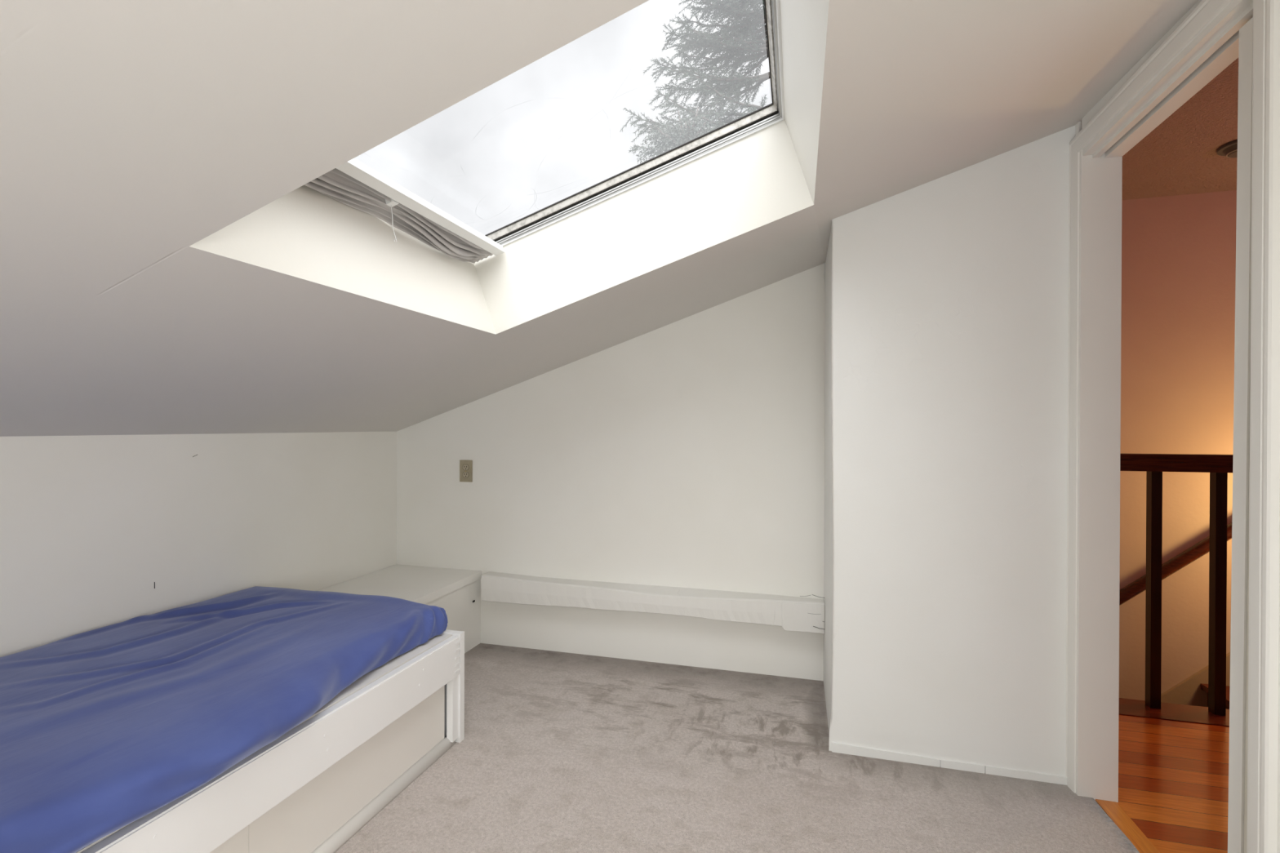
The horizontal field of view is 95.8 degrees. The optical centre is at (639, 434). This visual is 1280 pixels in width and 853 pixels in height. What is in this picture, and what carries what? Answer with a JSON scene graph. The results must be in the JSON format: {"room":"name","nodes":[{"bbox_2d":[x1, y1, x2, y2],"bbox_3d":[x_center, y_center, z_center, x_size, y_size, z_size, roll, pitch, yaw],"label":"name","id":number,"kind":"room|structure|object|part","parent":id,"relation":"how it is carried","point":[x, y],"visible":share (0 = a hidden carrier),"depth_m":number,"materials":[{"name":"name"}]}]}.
{"room":"bedroom","nodes":[
{"label":"bedroom","id":0,"kind":"room"},
{"bbox_2d":[0,431,396,657],"bbox_3d":[-1.913,0.548,1.219,0.122,1.143,4.042,0,0,15],"label":"wall","id":1,"kind":"structure","parent":0,"point":[97,531],"depth_m":2.02,"materials":[{"name":"paint"}]},
{"bbox_2d":[0,0,1198,436],"bbox_3d":[-0.600,-0.550,0.803,3.509,1.339,4.744,0,0,15],"label":"ceiling","id":2,"kind":"structure","parent":0,"point":[169,264],"depth_m":1.23,"materials":[{"name":"paint"}]},
{"bbox_2d":[484,0,784,246],"bbox_3d":[-0.216,-0.804,1.402,1.086,0.416,1.074,0,0,15],"label":"frame","id":3,"kind":"structure","parent":2,"relation":"attached to","point":[772,113],"depth_m":1.85,"materials":[{"name":"white metal"}]},
{"bbox_2d":[304,158,504,263],"bbox_3d":[-0.668,-0.585,1.526,0.127,0.144,1.054,0,0,15],"label":"blind","id":4,"kind":"object","parent":3,"relation":"attached to","point":[353,184],"visible":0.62,"depth_m":1.58,"materials":[{"name":"white fabric"}]},
{"bbox_3d":[-0.653,-0.560,1.537,0.016,0.095,0.008,0,0,-35],"label":"cord","id":5,"kind":"part","parent":4,"relation":"part of","materials":[{"name":"white fabric"}]},
{"bbox_2d":[396,263,825,680],"bbox_3d":[-0.264,0.150,2.925,2.400,1.936,0.120,0,0,15],"label":"wall","id":6,"kind":"structure","parent":0,"point":[689,451],"depth_m":2.77,"materials":[{"name":"paint"}]},
{"bbox_2d":[459,460,472,482],"bbox_3d":[-0.911,0.189,3.036,0.072,0.114,0.007,0,0,15],"label":"wall outlet","id":7,"kind":"object","parent":6,"relation":"attached to","point":[465,466],"visible":1,"depth_m":3.03,"materials":[{"name":"beige plastic"}]},
{"bbox_2d":[462,471,468,477],"bbox_3d":[-0.912,0.209,3.034,0.034,0.028,0.003,0,0,15],"label":"receptacle","id":8,"kind":"object","parent":7,"relation":"attached to","point":[465,474],"depth_m":3.03,"materials":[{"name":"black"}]},
{"bbox_2d":[462,464,468,470],"bbox_3d":[-0.912,0.170,3.034,0.034,0.028,0.003,0,0,15],"label":"receptacle","id":9,"kind":"object","parent":7,"relation":"attached to","point":[465,467],"depth_m":3.03,"materials":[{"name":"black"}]},
{"bbox_2d":[472,571,825,634],"bbox_3d":[-0.012,0.771,2.748,1.704,0.173,0.093,0,0,15],"label":"ledge","id":10,"kind":"object","parent":6,"relation":"attached to","point":[796,614],"visible":0.98,"depth_m":2.69,"materials":[{"name":"paint"}]},
{"bbox_2d":[335,643,1139,852],"bbox_3d":[-0.428,1.111,0.816,3.003,0.030,4.082,0,0,15],"label":"floor","id":11,"kind":"structure","parent":0,"point":[559,752],"depth_m":1.80,"materials":[{"name":"carpet"}]},
{"bbox_2d":[75,629,464,852],"bbox_3d":[-1.356,0.841,1.216,0.955,0.500,2.038,0,0,15],"label":"bed","id":12,"kind":"object","parent":11,"relation":"on","point":[312,788],"visible":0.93,"depth_m":1.51,"materials":[{"name":"wood"},{"name":"painted wood"}]},
{"bbox_2d":[0,586,448,852],"bbox_3d":[-1.325,0.640,1.224,0.992,0.125,2.008,0,0,15],"label":"mattress","id":13,"kind":"object","parent":12,"relation":"on","point":[102,729],"visible":1,"depth_m":1.34,"materials":[{"name":"blue fabric"}]},
{"bbox_3d":[-0.945,0.963,1.084,0.014,0.260,1.948,0,0,15],"label":"panel","id":14,"kind":"part","parent":12,"relation":"part of","materials":[{"name":"paint"}]},
{"bbox_3d":[-0.923,1.077,1.092,0.024,0.032,1.975,0,0,15],"label":"floor moulding","id":15,"kind":"part","parent":12,"relation":"part of","materials":[{"name":"paint"}]},
{"bbox_3d":[-0.659,0.962,2.037,0.024,0.222,0.034,0,0,15],"label":"corner post","id":16,"kind":"part","parent":12,"relation":"part of","materials":[{"name":"paint"}]},
{"bbox_2d":[317,564,481,653],"bbox_3d":[-1.185,0.897,2.677,0.519,0.378,0.846,0,0,15],"label":"storage cabinet","id":17,"kind":"object","parent":11,"relation":"on","point":[455,591],"visible":0.36,"depth_m":2.83,"materials":[{"name":"paint"}]},
{"bbox_3d":[-1.184,0.728,2.676,0.519,0.038,0.846,0,0,15],"label":"lid","id":18,"kind":"part","parent":17,"relation":"part of","materials":[{"name":"paint"}]},
{"bbox_2d":[822,125,1075,786],"bbox_3d":[1.088,0.052,2.188,0.732,2.139,0.602,0,0,15],"label":"wall column","id":19,"kind":"structure","parent":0,"point":[947,296],"depth_m":1.90,"materials":[{"name":"paint"}]},
{"bbox_2d":[831,742,1067,785],"bbox_3d":[1.004,1.081,1.909,0.702,0.032,0.008,0,0,15],"label":"baseboard","id":20,"kind":"structure","parent":19,"relation":"attached to","point":[838,748],"depth_m":1.91,"materials":[{"name":"paint"}]},
{"bbox_2d":[1095,799,1159,852],"bbox_3d":[1.305,1.115,1.384,0.054,0.028,0.740,0,0,15],"label":"trim","id":21,"kind":"structure","parent":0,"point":[1114,811],"depth_m":1.63,"materials":[{"name":"brown wood"}]},
{"bbox_2d":[1116,715,1229,852],"bbox_3d":[2.446,1.136,0.952,2.373,0.057,4.320,0,0,15],"label":"floor","id":22,"kind":"structure","parent":0,"point":[1173,775],"depth_m":1.84,"materials":[{"name":"brown wood"}]},
{"bbox_2d":[1075,0,1279,852],"bbox_3d":[1.144,-0.109,0.849,0.092,2.480,4.942,0,0,15],"label":"wall","id":23,"kind":"structure","parent":0,"point":[1080,125],"depth_m":1.36,"materials":[{"name":"paint"}]},
{"bbox_2d":[1065,145,1079,793],"bbox_3d":[1.345,0.089,1.797,0.016,2.017,0.055,0,0,15],"label":"trim","id":24,"kind":"structure","parent":23,"relation":"attached to","point":[1074,156],"depth_m":1.79,"materials":[{"name":"paint"}]},
{"bbox_2d":[1075,150,1122,802],"bbox_3d":[1.391,0.100,1.760,0.104,2.004,0.034,0,0,15],"label":"trim","id":25,"kind":"structure","parent":23,"relation":"attached to","point":[1100,179],"depth_m":1.74,"materials":[{"name":"paint"}]},
{"bbox_2d":[1069,0,1232,151],"bbox_3d":[1.249,-0.890,1.427,0.016,0.055,0.814,0,0,15],"label":"trim","id":26,"kind":"structure","parent":23,"relation":"attached to","point":[1206,11],"depth_m":1.39,"materials":[{"name":"paint"}]},
{"bbox_2d":[1082,0,1253,158],"bbox_3d":[1.297,-0.871,1.397,0.102,0.080,0.711,0,0,15],"label":"trim","id":27,"kind":"structure","parent":23,"relation":"attached to","point":[1215,47],"depth_m":1.37,"materials":[{"name":"paint"}]},
{"bbox_2d":[1118,697,1229,727],"bbox_3d":[2.309,1.125,2.248,1.280,0.050,0.163,0,0,15],"label":"trim","id":28,"kind":"structure","parent":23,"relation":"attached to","point":[1127,707],"depth_m":2.29,"materials":[{"name":"brown wood"}]},
{"bbox_2d":[1120,453,1233,715],"bbox_3d":[2.320,0.588,2.276,1.279,1.022,0.080,0,0,15],"label":"stair railing","id":29,"kind":"object","parent":28,"relation":"on","point":[1218,466],"visible":0.58,"depth_m":2.30,"materials":[{"name":"brown wood"}]},
{"bbox_3d":[2.321,0.112,2.274,1.279,0.069,0.080,0,0,15],"label":"rail","id":30,"kind":"part","parent":29,"relation":"part of","materials":[{"name":"brown wood"}]},
{"bbox_2d":[1227,17,1253,852],"bbox_3d":[1.140,0.111,0.834,0.034,1.955,0.745,0,0,15],"label":"door","id":31,"kind":"structure","parent":23,"relation":"in","point":[1238,694],"depth_m":1.17,"materials":[{"name":"paint"}]},
{"bbox_3d":[1.136,0.137,0.816,0.028,1.903,0.708,0,0,15],"label":"panel","id":32,"kind":"part","parent":31,"relation":"part of","materials":[{"name":"paint"}]},
{"bbox_2d":[1247,0,1279,852],"bbox_3d":[1.146,0.091,1.065,0.016,2.017,0.055,0,0,15],"label":"trim","id":33,"kind":"structure","parent":23,"relation":"attached to","point":[1264,399],"depth_m":1.05,"materials":[{"name":"paint"}]},
{"bbox_2d":[1119,190,1236,700],"bbox_3d":[3.025,1.063,3.085,2.620,4.872,0.100,0,0,15],"label":"wall","id":34,"kind":"structure","parent":0,"point":[1179,251],"depth_m":3.08,"materials":[{"name":"paint"}]},
{"bbox_2d":[1119,522,1231,605],"bbox_3d":[2.731,0.741,3.066,1.230,0.993,0.089,0,0,15],"label":"wall handrail","id":35,"kind":"object","parent":34,"relation":"attached to","point":[1200,548],"visible":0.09,"depth_m":3.01,"materials":[{"name":"brown wood"}]},
{"bbox_2d":[1160,652,1230,706],"bbox_3d":[2.711,1.681,3.111,0.916,1.239,0.017,0,0,15],"label":"trim","id":36,"kind":"structure","parent":34,"relation":"attached to","point":[1188,691],"depth_m":3.05,"materials":[{"name":"white paint"}]},
{"bbox_2d":[1200,683,1230,709],"bbox_3d":[2.462,1.778,2.734,1.234,0.950,0.838,0,0,15],"label":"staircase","id":37,"kind":"structure","parent":34,"relation":"attached to","point":[1204,687],"depth_m":2.98,"materials":[{"name":"brown wood"}]},
{"bbox_2d":[1121,57,1238,199],"bbox_3d":[2.448,-1.327,0.935,2.620,0.120,4.540,0,0,15],"label":"ceiling","id":38,"kind":"structure","parent":0,"point":[1179,157],"depth_m":2.60,"materials":[{"name":"white paint"}]},
{"bbox_2d":[1217,139,1237,157],"bbox_3d":[2.640,-1.253,2.531,0.164,0.038,0.164,0,0,15],"label":"smoke detector","id":39,"kind":"object","parent":38,"relation":"attached to","point":[1229,149],"visible":0.4,"depth_m":2.54,"materials":[{"name":"grey plastic"}]},
{"label":"outside","id":40,"kind":"structure","parent":0,"visible":0},
{"bbox_2d":[619,0,769,160],"bbox_3d":[2.216,-2.676,9.355,5.256,13.500,5.415,0,0,15],"label":"tree","id":41,"kind":"object","parent":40,"point":[743,13],"visible":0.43,"depth_m":9.05,"materials":[{"name":"green plant"}]},
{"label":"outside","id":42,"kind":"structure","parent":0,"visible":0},
{"bbox_2d":[635,106,721,164],"bbox_3d":[0.431,0.552,5.386,0.940,7.060,0.945,0,0,15],"label":"leafy tree","id":43,"kind":"object","parent":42,"point":[688,135],"visible":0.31,"depth_m":5.18,"materials":[{"name":"green plant"}]}
]}

